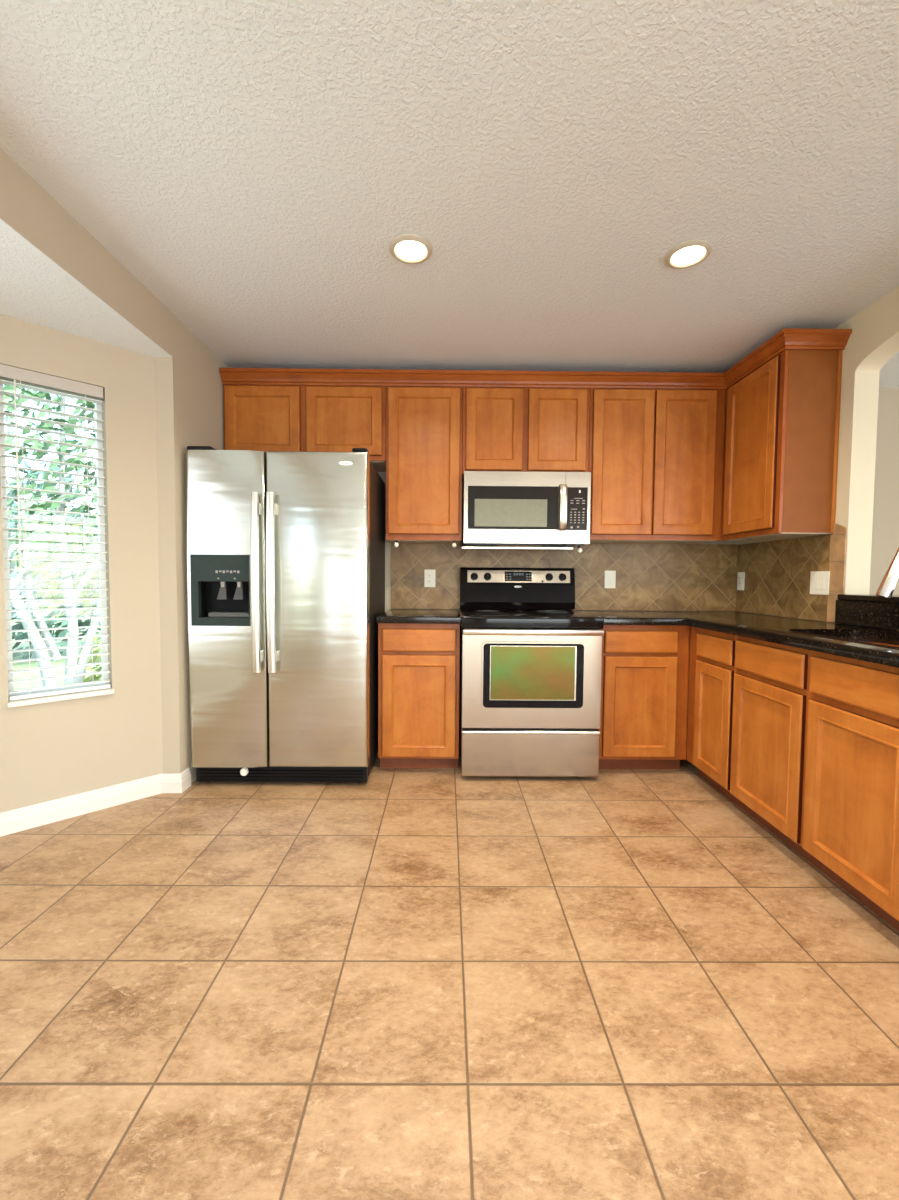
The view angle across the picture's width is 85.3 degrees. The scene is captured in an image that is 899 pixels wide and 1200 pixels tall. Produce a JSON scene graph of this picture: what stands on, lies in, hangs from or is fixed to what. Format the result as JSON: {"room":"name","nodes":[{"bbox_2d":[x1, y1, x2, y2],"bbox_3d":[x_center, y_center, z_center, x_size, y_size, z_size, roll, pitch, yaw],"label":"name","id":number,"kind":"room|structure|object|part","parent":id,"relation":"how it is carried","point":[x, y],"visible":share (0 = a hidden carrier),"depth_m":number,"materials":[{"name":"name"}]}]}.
{"room":"kitchen","nodes":[
{"label":"kitchen","id":0,"kind":"room"},
{"bbox_2d":[0,314,162,812],"bbox_3d":[-1.873,-0.100,2.293,0.960,2.265,0.130,-2,4,-44],"label":"wall","id":1,"kind":"structure","parent":0,"point":[49,751],"depth_m":2.41,"materials":[{"name":"beige paint"}]},
{"bbox_2d":[0,383,113,707],"bbox_3d":[-1.842,-0.279,2.293,0.391,1.493,0.149,-2,4,-44],"label":"window","id":2,"kind":"structure","parent":1,"relation":"in","point":[99,463],"depth_m":2.29,"materials":[{"name":"white plastic"}]},
{"bbox_2d":[0,364,109,699],"bbox_3d":[-1.825,-0.291,2.275,0.371,1.464,0.063,-2,4,-44],"label":"window blind","id":3,"kind":"object","parent":2,"relation":"attached to","point":[9,375],"visible":1,"depth_m":2.25,"materials":[{"name":"white plastic"}]},
{"bbox_3d":[-1.894,-0.265,2.181,0.002,1.404,0.002,0,3,0],"label":"ladder cord","id":4,"kind":"part","parent":3,"relation":"part of","materials":[{"name":"white fabric"}]},
{"bbox_3d":[-1.834,0.432,2.312,0.371,0.016,0.047,-2,4,-44],"label":"rail","id":5,"kind":"part","parent":3,"relation":"part of","materials":[{"name":"white plastic"}]},
{"bbox_3d":[-1.728,-0.271,2.342,0.002,1.404,0.002,0,3,0],"label":"ladder cord","id":6,"kind":"part","parent":3,"relation":"part of","materials":[{"name":"white fabric"}]},
{"bbox_3d":[-1.833,0.456,2.313,0.391,0.023,0.109,-2,4,-44],"label":"sill","id":7,"kind":"part","parent":2,"relation":"part of","materials":[{"name":"white paint"}]},
{"bbox_2d":[0,768,190,836],"bbox_3d":[-2.046,1.024,1.378,0.568,0.100,2.845,1,3,15],"label":"baseboard","id":8,"kind":"structure","parent":1,"relation":"attached to","point":[21,819],"depth_m":2.37,"materials":[{"name":"white wood"}]},
{"bbox_2d":[0,219,171,357],"bbox_3d":[-1.882,-1.214,0.769,0.950,0.100,3.570,0,3,0],"label":"ceiling","id":9,"kind":"structure","parent":0,"point":[35,289],"depth_m":1.99,"materials":[{"name":"white paint"}]},
{"bbox_2d":[0,147,228,782],"bbox_3d":[-1.450,-0.034,-1.542,0.100,2.490,9.940,0,3,0],"label":"wall","id":10,"kind":"structure","parent":0,"point":[189,388],"depth_m":2.53,"materials":[{"name":"beige paint"}]},
{"bbox_2d":[0,746,898,1199],"bbox_3d":[1.250,1.289,-1.465,7.700,0.120,10.140,0,3,0],"label":"floor","id":11,"kind":"structure","parent":0,"point":[399,983],"depth_m":1.33,"materials":[{"name":"beige tile"}]},
{"bbox_2d":[186,446,384,782],"bbox_3d":[-0.919,0.090,2.971,0.957,1.835,0.861,0,3,0],"label":"refrigerator","id":12,"kind":"object","parent":11,"relation":"on","point":[286,549],"visible":1,"depth_m":2.61,"materials":[{"name":"metal"}]},
{"bbox_3d":[-1.189,0.058,2.639,0.412,1.697,0.072,0,3,0],"label":"freezer door","id":13,"kind":"part","parent":12,"relation":"part of","materials":[{"name":"metal"}]},
{"bbox_3d":[-1.016,-0.089,2.553,0.042,0.946,0.042,0,3,0],"label":"handle","id":14,"kind":"part","parent":12,"relation":"part of","materials":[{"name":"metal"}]},
{"bbox_3d":[-0.937,-0.088,2.553,0.046,0.946,0.042,0,3,0],"label":"handle","id":15,"kind":"part","parent":12,"relation":"part of","materials":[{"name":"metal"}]},
{"bbox_3d":[-0.707,0.061,2.642,0.537,1.697,0.072,0,3,0],"label":"door","id":16,"kind":"part","parent":12,"relation":"part of","materials":[{"name":"metal"}]},
{"bbox_2d":[378,623,459,767],"bbox_3d":[-0.182,0.564,3.151,0.475,0.884,0.630,0,3,0],"label":"base cabinet","id":17,"kind":"object","parent":11,"relation":"on","point":[419,664],"visible":0.88,"depth_m":2.85,"materials":[{"name":"brown wood"}]},
{"bbox_2d":[377,609,460,623],"bbox_3d":[-0.178,0.100,3.121,0.480,0.043,0.649,0,3,0],"label":"countertop","id":18,"kind":"structure","parent":17,"relation":"on","point":[397,616],"depth_m":2.80,"materials":[{"name":"stone"}]},
{"bbox_3d":[-0.176,0.233,2.833,0.431,0.133,0.020,0,3,0],"label":"drawer","id":19,"kind":"part","parent":17,"relation":"part of","materials":[{"name":"brown wood"}]},
{"bbox_3d":[-0.179,0.620,2.850,0.431,0.600,0.022,0,3,0],"label":"door","id":20,"kind":"part","parent":17,"relation":"part of","materials":[{"name":"brown wood"}]},
{"bbox_3d":[-0.179,0.619,2.855,0.294,0.463,0.007,0,3,0],"label":"door panel","id":21,"kind":"part","parent":17,"relation":"part of","materials":[{"name":"brown wood"}]},
{"bbox_2d":[458,567,603,776],"bbox_3d":[0.461,0.403,3.068,0.801,1.222,0.764,0,3,0],"label":"range","id":22,"kind":"object","parent":11,"relation":"on","point":[530,674],"visible":1,"depth_m":2.74,"materials":[{"name":"silver metal"}]},
{"bbox_3d":[0.170,-0.162,3.344,0.052,0.052,0.032,0,3,0],"label":"knob","id":23,"kind":"part","parent":22,"relation":"part of","materials":[{"name":"black plastic"}]},
{"bbox_3d":[0.262,-0.161,3.345,0.052,0.052,0.032,0,3,0],"label":"knob","id":24,"kind":"part","parent":22,"relation":"part of","materials":[{"name":"black plastic"}]},
{"bbox_3d":[0.477,-0.161,3.360,0.710,0.086,0.019,0,3,0],"label":"control panel","id":25,"kind":"part","parent":22,"relation":"part of","materials":[{"name":"metal"}]},
{"bbox_3d":[0.457,0.875,2.774,0.777,0.246,0.042,0,3,0],"label":"storage drawer","id":26,"kind":"part","parent":22,"relation":"part of","materials":[{"name":"metal"}]},
{"bbox_2d":[458,609,603,628],"bbox_3d":[0.461,0.111,3.057,0.795,0.068,0.689,0,3,0],"label":"cooktop","id":27,"kind":"object","parent":22,"relation":"in","point":[470,618],"depth_m":2.71,"materials":[{"name":"black glass"}]},
{"bbox_3d":[0.460,0.456,2.754,0.777,0.528,0.044,0,3,0],"label":"oven door","id":28,"kind":"part","parent":22,"relation":"part of","materials":[{"name":"metal"}]},
{"bbox_3d":[0.465,0.409,2.726,0.471,0.300,0.001,0,3,0],"label":"oven glass","id":29,"kind":"part","parent":22,"relation":"part of","materials":[{"name":"green glass"}]},
{"bbox_3d":[0.468,0.424,2.727,0.583,0.384,0.005,0,3,0],"label":"window trim","id":30,"kind":"part","parent":22,"relation":"part of","materials":[{"name":"glass"}]},
{"bbox_3d":[0.467,0.409,2.726,0.482,0.306,0.001,0,3,0],"label":"frame","id":31,"kind":"part","parent":22,"relation":"part of","materials":[{"name":"glass"}]},
{"bbox_3d":[0.462,0.179,2.689,0.775,0.033,0.028,0,3,0],"label":"handle","id":32,"kind":"part","parent":22,"relation":"part of","materials":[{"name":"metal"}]},
{"bbox_3d":[0.686,-0.158,3.347,0.052,0.052,0.032,0,3,0],"label":"knob","id":33,"kind":"part","parent":22,"relation":"part of","materials":[{"name":"black plastic"}]},
{"bbox_3d":[0.778,-0.157,3.348,0.052,0.052,0.032,0,3,0],"label":"knob","id":34,"kind":"part","parent":22,"relation":"part of","materials":[{"name":"black plastic"}]},
{"bbox_2d":[598,625,689,768],"bbox_3d":[1.131,0.573,3.160,0.538,0.884,0.630,0,3,0],"label":"base cabinet","id":35,"kind":"object","parent":11,"relation":"on","point":[645,668],"visible":0.8,"depth_m":2.86,"materials":[{"name":"brown wood"}]},
{"bbox_3d":[1.115,0.625,2.863,0.289,0.457,0.007,0,3,0],"label":"door panel","id":36,"kind":"part","parent":35,"relation":"part of","materials":[{"name":"brown wood"}]},
{"bbox_3d":[1.115,0.625,2.858,0.426,0.594,0.022,0,3,0],"label":"door","id":37,"kind":"part","parent":35,"relation":"part of","materials":[{"name":"brown wood"}]},
{"bbox_3d":[1.117,0.244,2.841,0.426,0.130,0.020,0,3,0],"label":"drawer","id":38,"kind":"part","parent":35,"relation":"part of","materials":[{"name":"brown wood"}]},
{"bbox_2d":[687,626,744,809],"bbox_3d":[1.706,0.601,2.644,0.647,0.884,0.450,0,3,0],"label":"base cabinet","id":39,"kind":"object","parent":11,"relation":"on","point":[712,668],"visible":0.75,"depth_m":2.60,"materials":[{"name":"brown wood"}]},
{"bbox_3d":[1.399,0.643,2.594,0.007,0.463,0.200,0,3,0],"label":"door panel","id":40,"kind":"part","parent":39,"relation":"part of","materials":[{"name":"brown wood"}]},
{"bbox_3d":[1.393,0.643,2.594,0.022,0.600,0.337,0,3,0],"label":"door","id":41,"kind":"part","parent":39,"relation":"part of","materials":[{"name":"brown wood"}]},
{"bbox_3d":[1.397,0.256,2.576,0.020,0.126,0.337,0,3,0],"label":"drawer","id":42,"kind":"part","parent":39,"relation":"part of","materials":[{"name":"brown wood"}]},
{"bbox_2d":[730,636,898,868],"bbox_3d":[1.709,0.622,2.172,0.647,0.884,0.491,0,3,0],"label":"base cabinet","id":43,"kind":"object","parent":11,"relation":"on","point":[771,693],"visible":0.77,"depth_m":2.11,"materials":[{"name":"brown wood"}]},
{"bbox_3d":[1.401,0.667,2.170,0.007,0.462,0.321,0,3,0],"label":"door panel","id":44,"kind":"part","parent":43,"relation":"part of","materials":[{"name":"brown wood"}]},
{"bbox_3d":[1.396,0.667,2.170,0.022,0.599,0.458,0,3,0],"label":"door","id":45,"kind":"part","parent":43,"relation":"part of","materials":[{"name":"brown wood"}]},
{"bbox_3d":[1.400,0.274,2.151,0.020,0.138,0.456,0,3,0],"label":"drawer","id":46,"kind":"part","parent":43,"relation":"part of","materials":[{"name":"brown wood"}]},
{"bbox_3d":[1.417,0.578,2.168,0.019,0.799,0.491,0,3,0],"label":"frame","id":47,"kind":"part","parent":43,"relation":"part of","materials":[{"name":"brown wood"}]},
{"bbox_2d":[803,651,898,930],"bbox_3d":[1.713,0.655,1.459,0.647,0.884,0.933,0,3,0],"label":"base cabinet","id":48,"kind":"object","parent":11,"relation":"on","point":[851,824],"visible":0.93,"depth_m":1.69,"materials":[{"name":"brown wood"}]},
{"bbox_2d":[576,610,898,667],"bbox_3d":[1.451,0.150,2.212,1.171,0.050,2.489,0,3,0],"label":"countertop","id":49,"kind":"structure","parent":48,"relation":"on","point":[844,640],"depth_m":2.25,"materials":[{"name":"stone"}]},
{"bbox_2d":[835,594,898,630],"bbox_3d":[2.173,0.081,1.770,0.350,0.152,1.542,0,3,0],"label":"raised bar","id":50,"kind":"object","parent":49,"relation":"on","point":[866,610],"visible":1,"depth_m":2.34,"materials":[{"name":"stone"}]},
{"bbox_2d":[876,548,898,598],"bbox_3d":[1.855,-0.062,1.817,0.402,0.428,0.090,3,3,40],"label":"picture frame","id":51,"kind":"object","parent":50,"relation":"on","point":[886,589],"visible":1,"depth_m":1.89,"materials":[{"name":"silver metal"}]},
{"bbox_3d":[1.404,0.307,1.443,0.020,0.140,0.894,0,3,0],"label":"false drawer","id":52,"kind":"part","parent":48,"relation":"part of","materials":[{"name":"brown wood"}]},
{"bbox_3d":[1.421,0.611,1.455,0.019,0.799,0.933,0,3,0],"label":"frame","id":53,"kind":"part","parent":48,"relation":"part of","materials":[{"name":"brown wood"}]},
{"bbox_3d":[1.404,0.691,1.689,0.007,0.457,0.301,0,3,0],"label":"door panel","id":54,"kind":"part","parent":48,"relation":"part of","materials":[{"name":"brown wood"}]},
{"bbox_2d":[0,0,898,387],"bbox_3d":[1.814,-1.315,-1.581,6.610,0.120,10.140,0,3,0],"label":"ceiling","id":55,"kind":"structure","parent":0,"point":[256,166],"depth_m":1.58,"materials":[{"name":"white paint"}]},
{"bbox_2d":[389,234,431,263],"bbox_3d":[-0.158,-1.424,1.993,0.176,0.018,0.176,0,3,0],"label":"recessed light","id":56,"kind":"object","parent":55,"relation":"in","point":[406,248],"visible":1,"depth_m":1.97,"materials":[{"name":"beige"}]},
{"bbox_3d":[-0.158,-1.424,1.993,0.127,0.017,0.127,0,3,0],"label":"bulb","id":57,"kind":"part","parent":56,"relation":"part of","materials":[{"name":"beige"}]},
{"bbox_2d":[665,239,711,268],"bbox_3d":[0.983,-1.417,2.012,0.176,0.018,0.176,0,3,0],"label":"recessed light","id":58,"kind":"object","parent":55,"relation":"in","point":[687,254],"visible":1,"depth_m":1.99,"materials":[{"name":"beige"}]},
{"bbox_3d":[0.983,-1.416,2.012,0.127,0.017,0.127,0,3,0],"label":"bulb","id":59,"kind":"part","parent":58,"relation":"part of","materials":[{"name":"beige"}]},
{"bbox_2d":[378,388,898,729],"bbox_3d":[1.765,-0.242,3.503,6.630,2.490,0.120,0,3,0],"label":"wall","id":60,"kind":"structure","parent":0,"point":[885,527],"depth_m":3.43,"materials":[{"name":"beige paint"}]},
{"bbox_2d":[223,385,385,471],"bbox_3d":[-0.909,-1.128,3.214,1.015,0.482,0.340,0,3,0],"label":"upper cabinet","id":61,"kind":"object","parent":60,"relation":"attached to","point":[265,418],"visible":0.84,"depth_m":3.05,"materials":[{"name":"brown wood"}]},
{"bbox_3d":[-1.170,-1.124,3.054,0.467,0.420,0.022,0,3,0],"label":"door","id":62,"kind":"part","parent":61,"relation":"part of","materials":[{"name":"brown wood"}]},
{"bbox_3d":[-1.170,-1.124,3.059,0.330,0.283,0.007,0,3,0],"label":"door panel","id":63,"kind":"part","parent":61,"relation":"part of","materials":[{"name":"brown wood"}]},
{"bbox_3d":[-0.660,-1.120,3.057,0.473,0.420,0.022,0,3,0],"label":"door","id":64,"kind":"part","parent":61,"relation":"part of","materials":[{"name":"brown wood"}]},
{"bbox_3d":[-0.660,-1.121,3.062,0.336,0.283,0.007,0,3,0],"label":"door panel","id":65,"kind":"part","parent":61,"relation":"part of","materials":[{"name":"brown wood"}]},
{"bbox_2d":[386,386,462,543],"bbox_3d":[-0.161,-0.875,3.230,0.481,0.979,0.340,0,3,0],"label":"upper cabinet","id":66,"kind":"object","parent":60,"relation":"attached to","point":[424,424],"visible":1,"depth_m":3.07,"materials":[{"name":"brown wood"}]},
{"bbox_3d":[-0.161,-0.872,3.077,0.313,0.773,0.007,0,3,0],"label":"door panel","id":67,"kind":"part","parent":66,"relation":"part of","materials":[{"name":"brown wood"}]},
{"bbox_2d":[462,387,589,482],"bbox_3d":[0.482,-1.080,3.225,0.799,0.559,0.340,0,3,0],"label":"upper cabinet","id":68,"kind":"object","parent":60,"relation":"attached to","point":[504,429],"visible":0.93,"depth_m":3.06,"materials":[{"name":"brown wood"}]},
{"bbox_3d":[0.282,-1.072,3.070,0.221,0.368,0.007,0,3,0],"label":"door panel","id":69,"kind":"part","parent":68,"relation":"part of","materials":[{"name":"brown wood"}]},
{"bbox_3d":[0.282,-1.071,3.065,0.358,0.505,0.022,0,3,0],"label":"door","id":70,"kind":"part","parent":68,"relation":"part of","materials":[{"name":"brown wood"}]},
{"bbox_2d":[461,471,590,549],"bbox_3d":[0.471,-0.558,3.187,0.794,0.478,0.448,0,3,0],"label":"microwave","id":71,"kind":"object","parent":68,"relation":"attached to","point":[501,508],"depth_m":3.01,"materials":[{"name":"silver metal"}]},
{"bbox_3d":[0.419,-0.332,3.032,0.692,0.038,0.046,0,3,0],"label":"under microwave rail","id":72,"kind":"part","parent":71,"relation":"part of","materials":[{"name":"silver metal"}]},
{"bbox_3d":[0.696,-0.567,2.983,0.041,0.280,0.040,0,3,0],"label":"handle","id":73,"kind":"part","parent":71,"relation":"part of","materials":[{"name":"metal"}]},
{"bbox_3d":[0.787,-0.563,3.021,0.127,0.262,0.022,0,3,0],"label":"control panel","id":74,"kind":"part","parent":71,"relation":"part of","materials":[{"name":"black plastic"}]},
{"bbox_3d":[0.679,-1.069,3.067,0.365,0.505,0.022,0,3,0],"label":"door","id":75,"kind":"part","parent":68,"relation":"part of","materials":[{"name":"brown wood"}]},
{"bbox_3d":[0.678,-1.069,3.073,0.228,0.368,0.007,0,3,0],"label":"door panel","id":76,"kind":"part","parent":68,"relation":"part of","materials":[{"name":"brown wood"}]},
{"bbox_2d":[391,542,737,610],"bbox_3d":[0.806,-0.165,3.437,2.436,0.470,0.008,0,3,0],"label":"tile backsplash","id":77,"kind":"structure","parent":60,"relation":"attached to","point":[656,577],"depth_m":3.43,"materials":[{"name":"tile"}]},
{"bbox_2d":[424,569,434,586],"bbox_3d":[-0.138,-0.151,3.423,0.078,0.125,0.009,0,3,0],"label":"wall outlet","id":78,"kind":"object","parent":77,"relation":"attached to","point":[429,575],"visible":1,"depth_m":3.42,"materials":[{"name":"white plastic"}]},
{"bbox_2d":[604,570,615,587],"bbox_3d":[1.129,-0.144,3.430,0.078,0.125,0.010,0,3,0],"label":"light switch","id":79,"kind":"object","parent":77,"relation":"attached to","point":[610,576],"visible":1,"depth_m":3.43,"materials":[{"name":"white plastic"}]},
{"bbox_2d":[588,388,725,543],"bbox_3d":[1.311,-0.871,3.240,0.857,0.967,0.340,0,3,0],"label":"upper cabinet","id":80,"kind":"object","parent":60,"relation":"attached to","point":[656,456],"visible":0.91,"depth_m":3.08,"materials":[{"name":"brown wood"}]},
{"bbox_3d":[1.092,-0.867,3.084,0.244,0.766,0.007,0,3,0],"label":"door panel","id":81,"kind":"part","parent":80,"relation":"part of","materials":[{"name":"brown wood"}]},
{"bbox_3d":[1.092,-0.867,3.079,0.381,0.903,0.022,0,3,0],"label":"door","id":82,"kind":"part","parent":80,"relation":"part of","materials":[{"name":"brown wood"}]},
{"bbox_3d":[1.485,-0.864,3.082,0.380,0.903,0.022,0,3,0],"label":"door","id":83,"kind":"part","parent":80,"relation":"part of","materials":[{"name":"brown wood"}]},
{"bbox_3d":[1.485,-0.865,3.087,0.243,0.766,0.007,0,3,0],"label":"door panel","id":84,"kind":"part","parent":80,"relation":"part of","materials":[{"name":"brown wood"}]},
{"bbox_2d":[738,287,898,622],"bbox_3d":[2.105,-0.163,1.827,0.125,2.490,3.240,0,3,0],"label":"wall","id":85,"kind":"structure","parent":0,"point":[873,341],"depth_m":2.48,"materials":[{"name":"beige paint"}]},
{"bbox_2d":[722,350,842,540],"bbox_3d":[1.880,-0.848,2.826,0.318,0.967,0.538,0,3,0],"label":"upper cabinet","id":86,"kind":"object","parent":85,"relation":"attached to","point":[783,418],"visible":0.95,"depth_m":2.58,"materials":[{"name":"brown wood"}]},
{"bbox_2d":[219,328,851,389],"bbox_3d":[0.324,-1.363,2.766,3.475,0.085,0.591,0,3,0],"label":"crown molding","id":87,"kind":"structure","parent":86,"relation":"attached to","point":[787,338],"depth_m":3.02,"materials":[{"name":"brown wood"}]},
{"bbox_3d":[1.738,-0.850,2.822,0.007,0.768,0.318,0,3,0],"label":"door panel","id":88,"kind":"part","parent":86,"relation":"part of","materials":[{"name":"brown wood"}]},
{"bbox_3d":[1.732,-0.850,2.822,0.022,0.905,0.455,0,3,0],"label":"door","id":89,"kind":"part","parent":86,"relation":"part of","materials":[{"name":"brown wood"}]},
{"bbox_3d":[1.753,-0.850,2.827,0.019,0.965,0.534,0,3,0],"label":"frame","id":90,"kind":"part","parent":86,"relation":"part of","materials":[{"name":"brown wood"}]},
{"bbox_3d":[1.892,-0.838,2.564,0.257,0.963,0.005,0,3,0],"label":"panel","id":91,"kind":"part","parent":86,"relation":"part of","materials":[{"name":"brown laminate"}]},
{"bbox_2d":[736,523,847,622],"bbox_3d":[2.031,-0.163,2.975,0.008,0.526,0.929,0,3,0],"label":"tile backsplash","id":92,"kind":"structure","parent":85,"relation":"attached to","point":[777,572],"depth_m":2.89,"materials":[{"name":"tile"}]},
{"bbox_2d":[737,572,744,589],"bbox_3d":[2.020,-0.130,3.385,0.009,0.125,0.078,0,3,0],"label":"wall outlet","id":93,"kind":"object","parent":92,"relation":"attached to","point":[741,575],"visible":1,"depth_m":3.38,"materials":[{"name":"white plastic"}]},
{"bbox_2d":[810,571,829,594],"bbox_3d":[2.023,-0.093,2.671,0.010,0.128,0.135,0,3,0],"label":"light switch","id":94,"kind":"object","parent":92,"relation":"attached to","point":[819,580],"visible":1,"depth_m":2.66,"materials":[{"name":"white plastic"}]},
{"label":"outside","id":95,"kind":"structure","parent":0,"visible":0},
{"bbox_2d":[11,601,101,689],"bbox_3d":[-16.239,1.033,4.955,27.600,0.150,38.000,0,3,0],"label":"ground","id":96,"kind":"structure","parent":95,"point":[33,664],"depth_m":6.91,"materials":[{"name":"green plant"}]},
{"bbox_2d":[3,384,99,686],"bbox_3d":[-2.943,-0.649,3.709,1.706,3.631,1.292,-1,3,-33],"label":"tree","id":97,"kind":"object","parent":96,"relation":"on","point":[44,535],"visible":0.41,"depth_m":3.65,"materials":[{"name":"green plant"}]},
{"bbox_2d":[6,444,100,661],"bbox_3d":[-6.352,-0.573,7.559,2.594,3.588,2.674,0,3,0],"label":"hedge","id":98,"kind":"object","parent":96,"relation":"on","point":[12,493],"visible":0.16,"depth_m":7.35,"materials":[{"name":"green plant"}]},
{"bbox_2d":[11,507,99,654],"bbox_3d":[-3.522,0.127,4.598,0.921,1.976,0.875,0,3,0],"label":"shrub","id":99,"kind":"object","parent":96,"relation":"on","point":[45,574],"visible":0.36,"depth_m":4.47,"materials":[{"name":"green plant"}]},
{"bbox_3d":[-3.529,0.390,4.601,0.053,1.450,0.046,1,3,22],"label":"stem","id":100,"kind":"part","parent":99,"relation":"part of","materials":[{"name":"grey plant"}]},
{"bbox_2d":[77,629,101,682],"bbox_3d":[-2.793,0.628,4.257,0.839,1.018,0.827,0,3,0],"label":"shrub","id":101,"kind":"object","parent":96,"relation":"on","point":[97,658],"visible":0.08,"depth_m":4.07,"materials":[{"name":"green plant"}]}
]}

